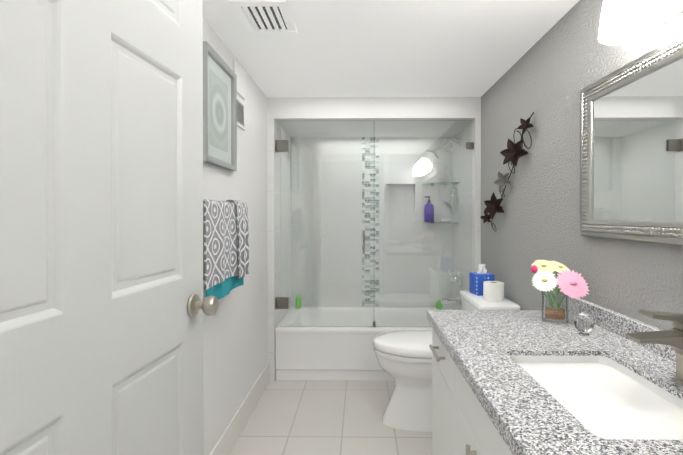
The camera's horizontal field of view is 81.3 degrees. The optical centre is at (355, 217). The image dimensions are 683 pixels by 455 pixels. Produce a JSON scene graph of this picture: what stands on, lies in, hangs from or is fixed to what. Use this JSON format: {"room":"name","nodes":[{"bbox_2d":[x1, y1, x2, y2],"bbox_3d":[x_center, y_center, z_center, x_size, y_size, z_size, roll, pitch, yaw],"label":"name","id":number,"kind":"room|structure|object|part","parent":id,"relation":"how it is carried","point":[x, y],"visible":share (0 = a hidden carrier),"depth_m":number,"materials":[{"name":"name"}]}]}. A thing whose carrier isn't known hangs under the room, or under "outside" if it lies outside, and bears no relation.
{"room":"bathroom","nodes":[
{"label":"bathroom","id":0,"kind":"room"},
{"bbox_2d":[203,18,267,454],"bbox_3d":[-0.729,0.174,2.006,0.120,2.115,3.630,0,0,1],"label":"wall","id":1,"kind":"structure","parent":0,"point":[235,327],"depth_m":2.31,"materials":[{"name":"white paint"}]},
{"bbox_2d":[203,41,236,170],"bbox_3d":[-0.654,-0.505,1.922,0.030,0.514,0.415,0,0,1],"label":"framed art","id":2,"kind":"object","parent":1,"relation":"attached to","point":[219,112],"visible":0.9,"depth_m":1.91,"materials":[{"name":"grey"}]},
{"bbox_2d":[203,199,248,298],"bbox_3d":[-0.611,0.131,1.789,0.120,0.432,0.692,0,0,1],"label":"towel","id":3,"kind":"object","parent":1,"relation":"attached to","point":[225,247],"visible":0.94,"depth_m":1.74,"materials":[{"name":"grey fabric"}]},
{"bbox_2d":[209,362,268,454],"bbox_3d":[-0.667,1.159,1.639,0.012,0.150,2.645,0,0,1],"label":"baseboard","id":4,"kind":"structure","parent":1,"relation":"attached to","point":[227,440],"depth_m":2.27,"materials":[{"name":"white wood"}]},
{"bbox_2d":[233,59,245,98],"bbox_3d":[-0.660,-0.778,2.253,0.012,0.165,0.200,0,0,1],"label":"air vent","id":5,"kind":"object","parent":1,"relation":"in","point":[239,71],"depth_m":2.25,"materials":[{"name":"white plastic"}]},
{"bbox_2d":[237,92,244,130],"bbox_3d":[-0.660,-0.595,2.254,0.012,0.161,0.200,0,0,1],"label":"air vent","id":6,"kind":"object","parent":1,"relation":"in","point":[240,109],"depth_m":2.28,"materials":[{"name":"white plastic"}]},
{"bbox_2d":[267,118,290,381],"bbox_3d":[-0.629,0.242,3.328,0.050,1.960,0.745,0,0,1],"label":"wall","id":7,"kind":"structure","parent":0,"point":[275,262],"depth_m":3.00,"materials":[{"name":"paint"}]},
{"bbox_2d":[229,380,431,454],"bbox_3d":[0.113,1.286,1.364,2.380,0.100,4.910,0,0,1],"label":"floor","id":8,"kind":"structure","parent":0,"point":[316,417],"depth_m":2.36,"materials":[{"name":"tile"}]},
{"bbox_2d":[275,307,453,380],"bbox_3d":[0.141,1.025,3.325,1.484,0.394,0.715,0,0,1],"label":"bathtub","id":9,"kind":"object","parent":8,"relation":"on","point":[343,352],"visible":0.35,"depth_m":2.98,"materials":[{"name":"white ceramic"}]},
{"bbox_2d":[295,294,300,308],"bbox_3d":[-0.526,0.763,3.628,0.056,0.125,0.056,0,0,1],"label":"bottle","id":10,"kind":"object","parent":9,"relation":"on","point":[297,301],"depth_m":3.60,"materials":[{"name":"green plastic"}]},
{"bbox_2d":[280,121,373,326],"bbox_3d":[-0.219,0.048,3.009,0.706,1.559,0.010,0,0,1],"label":"shower glass door","id":11,"kind":"structure","parent":9,"relation":"attached to","point":[324,214],"depth_m":3.01,"materials":[{"name":"clear glass"}]},
{"bbox_2d":[363,230,364,253],"bbox_3d":[0.060,0.184,3.007,0.017,0.170,0.107,0,0,1],"label":"handle","id":12,"kind":"object","parent":11,"relation":"attached to","point":[364,242],"visible":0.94,"depth_m":2.95,"materials":[{"name":"silver metal"}]},
{"bbox_2d":[275,139,473,326],"bbox_3d":[0.137,0.049,3.005,1.487,1.558,0.056,0,0,1],"label":"hardware piece","id":13,"kind":"object","parent":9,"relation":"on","point":[281,146],"visible":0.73,"depth_m":3.00,"materials":[{"name":"silver metal"}]},
{"bbox_2d":[374,120,471,326],"bbox_3d":[0.506,0.048,3.001,0.734,1.559,0.010,0,0,1],"label":"glass","id":14,"kind":"object","parent":9,"relation":"attached to","point":[436,210],"visible":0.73,"depth_m":3.00,"materials":[{"name":"clear glass"}]},
{"bbox_2d":[436,300,442,308],"bbox_3d":[0.759,0.788,3.618,0.068,0.075,0.068,0,0,1],"label":"soap","id":15,"kind":"object","parent":9,"relation":"on","point":[439,305],"depth_m":3.60,"materials":[{"name":"green plastic"}]},
{"bbox_2d":[373,290,520,431],"bbox_3d":[0.503,0.854,2.397,0.804,0.749,0.470,0,0,1],"label":"toilet","id":16,"kind":"object","parent":8,"relation":"on","point":[404,358],"visible":0.27,"depth_m":2.30,"materials":[{"name":"white ceramic"}]},
{"bbox_2d":[469,264,493,295],"bbox_3d":[0.789,0.387,2.495,0.112,0.182,0.112,0,0,-11],"label":"tissue box","id":17,"kind":"object","parent":16,"relation":"on","point":[479,277],"visible":0.83,"depth_m":2.46,"materials":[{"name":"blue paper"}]},
{"bbox_2d":[483,281,503,301],"bbox_3d":[0.802,0.429,2.315,0.115,0.102,0.115,0,0,1],"label":"toilet paper roll","id":18,"kind":"object","parent":16,"relation":"on","point":[493,291],"visible":1,"depth_m":2.27,"materials":[{"name":"white paper"}]},
{"bbox_2d":[428,320,514,454],"bbox_3d":[0.589,0.839,0.989,0.616,0.800,1.372,0,0,1],"label":"bathroom vanity","id":19,"kind":"object","parent":8,"relation":"on","point":[461,425],"depth_m":1.24,"materials":[{"name":"white wood"}]},
{"bbox_2d":[427,308,682,454],"bbox_3d":[0.596,0.419,0.996,0.602,0.040,1.392,0,0,1],"label":"countertop","id":20,"kind":"structure","parent":19,"relation":"on","point":[533,422],"depth_m":1.06,"materials":[{"name":"grey stone"}]},
{"bbox_2d":[531,259,589,323],"bbox_3d":[0.760,0.281,1.523,0.199,0.226,0.180,0,0,1],"label":"flower vase","id":21,"kind":"object","parent":20,"relation":"on","point":[572,284],"visible":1,"depth_m":1.49,"materials":[{"name":"clear glass"}]},
{"bbox_2d":[574,312,594,335],"bbox_3d":[0.771,0.357,1.342,0.070,0.077,0.037,0,0,1],"label":"ornament","id":22,"kind":"object","parent":20,"relation":"on","point":[584,322],"visible":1,"depth_m":1.33,"materials":[{"name":"clear glass"}]},
{"bbox_2d":[507,352,682,439],"bbox_3d":[0.590,0.499,0.953,0.360,0.165,0.530,0,0,1],"label":"sink","id":23,"kind":"object","parent":20,"relation":"in","point":[617,403],"depth_m":0.97,"materials":[{"name":"white ceramic"}]},
{"bbox_2d":[625,309,682,384],"bbox_3d":[0.751,0.311,0.947,0.184,0.175,0.066,0,0,1],"label":"faucet","id":24,"kind":"object","parent":20,"relation":"on","point":[673,338],"visible":1,"depth_m":0.94,"materials":[{"name":"silver metal"}]},
{"bbox_2d":[267,97,480,137],"bbox_3d":[0.136,-0.815,3.311,1.580,0.155,0.745,0,0,1],"label":"soffit","id":25,"kind":"structure","parent":0,"point":[338,110],"depth_m":2.94,"materials":[{"name":"white paint"}]},
{"bbox_2d":[203,0,578,97],"bbox_3d":[0.121,-0.933,1.988,1.820,0.100,3.630,0,0,1],"label":"ceiling","id":26,"kind":"structure","parent":0,"point":[406,48],"depth_m":2.03,"materials":[{"name":"white paint"}]},
{"bbox_2d":[227,0,297,34],"bbox_3d":[-0.397,-0.876,1.749,0.240,0.015,0.300,0,0,1],"label":"ceiling vent","id":27,"kind":"object","parent":26,"relation":"in","point":[270,17],"visible":1,"depth_m":1.73,"materials":[{"name":"white metal"}]},
{"bbox_2d":[386,185,413,221],"bbox_3d":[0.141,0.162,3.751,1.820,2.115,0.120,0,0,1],"label":"niche","id":28,"kind":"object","parent":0,"point":[397,207],"depth_m":3.77,"materials":[{"name":"white tile"}]},
{"bbox_2d":[291,137,451,306],"bbox_3d":[0.145,0.089,3.702,1.490,1.660,0.147,0,0,1],"label":"wall tile","id":29,"kind":"structure","parent":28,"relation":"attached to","point":[434,267],"depth_m":3.68,"materials":[{"name":"white tile"}]},
{"bbox_2d":[362,137,378,306],"bbox_3d":[0.135,0.042,3.677,0.160,1.564,0.002,0,0,1],"label":"mosaic tile","id":30,"kind":"object","parent":29,"relation":"attached to","point":[371,210],"depth_m":3.67,"materials":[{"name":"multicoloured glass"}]},
{"bbox_2d":[441,295,460,304],"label":"valve","id":31,"kind":"object","parent":29,"relation":"attached to","point":[449,300],"depth_m":3.38,"materials":[{"name":"silver metal"}]},
{"bbox_2d":[452,0,682,329],"bbox_3d":[0.951,0.174,1.987,0.160,2.115,3.630,0,0,1],"label":"wall","id":32,"kind":"structure","parent":0,"point":[557,67],"depth_m":1.85,"materials":[{"name":"grey paint"}]},
{"bbox_2d":[422,182,459,223],"bbox_3d":[0.745,-0.127,3.527,0.285,0.367,0.285,0,0,1],"label":"corner shelf","id":33,"kind":"object","parent":32,"relation":"attached to","point":[442,183],"depth_m":3.49,"materials":[{"name":"clear glass"}]},
{"bbox_2d":[424,196,433,221],"bbox_3d":[0.664,-0.076,3.608,0.088,0.234,0.088,0,0,1],"label":"shampoo bottle","id":34,"kind":"object","parent":33,"relation":"on","point":[429,211],"depth_m":3.57,"materials":[{"name":"purple plastic"}]},
{"bbox_2d":[425,138,461,159],"bbox_3d":[0.735,-0.586,3.359,0.298,0.191,0.134,0,0,1],"label":"shower head","id":35,"kind":"object","parent":32,"relation":"attached to","point":[442,147],"depth_m":3.36},
{"bbox_2d":[445,188,457,209],"bbox_3d":[0.831,-0.167,3.477,0.108,0.197,0.089,0,0,1],"label":"shower","id":36,"kind":"object","parent":32,"relation":"attached to","point":[450,203],"depth_m":3.47,"materials":[{"name":"silver metal"}]},
{"bbox_2d":[448,270,461,286],"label":"valve","id":37,"kind":"object","parent":32,"relation":"attached to","point":[457,280],"depth_m":3.37,"materials":[{"name":"silver metal"}]},
{"bbox_2d":[480,112,533,231],"bbox_3d":[0.856,-0.220,2.348,0.112,0.627,0.708,0,0,1],"label":"wall decoration","id":38,"kind":"object","parent":32,"relation":"attached to","point":[512,153],"visible":1,"depth_m":2.23,"materials":[{"name":"brown metal"}]},
{"bbox_2d":[580,33,682,244],"bbox_3d":[0.884,-0.211,0.989,0.026,0.570,1.149,0,0,1],"label":"framed mirror","id":39,"kind":"object","parent":32,"relation":"attached to","point":[631,150],"visible":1,"depth_m":1.26,"materials":[{"name":"grey mirror"}]},
{"bbox_2d":[598,0,682,44],"bbox_3d":[0.803,-0.610,0.907,0.186,0.160,0.640,0,0,1],"label":"sconce","id":40,"kind":"object","parent":32,"relation":"attached to","point":[624,21],"visible":1,"depth_m":1.12,"materials":[{"name":"white glass"}]},
{"bbox_3d":[0.101,0.187,0.241,1.580,2.115,0.120,0,0,1],"label":"wall","id":41,"kind":"structure","parent":0,"visible":0},
{"bbox_2d":[0,0,218,454],"bbox_3d":[-0.497,0.218,0.767,0.181,2.030,0.910,0,0,1],"label":"door","id":42,"kind":"structure","parent":41,"relation":"in","point":[104,306],"depth_m":0.80,"materials":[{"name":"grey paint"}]},
{"bbox_3d":[-0.491,0.245,1.171,0.180,0.110,0.103,0,0,1],"label":"knob","id":43,"kind":"part","parent":42,"relation":"part of","materials":[{"name":"silver metal"}]}
]}

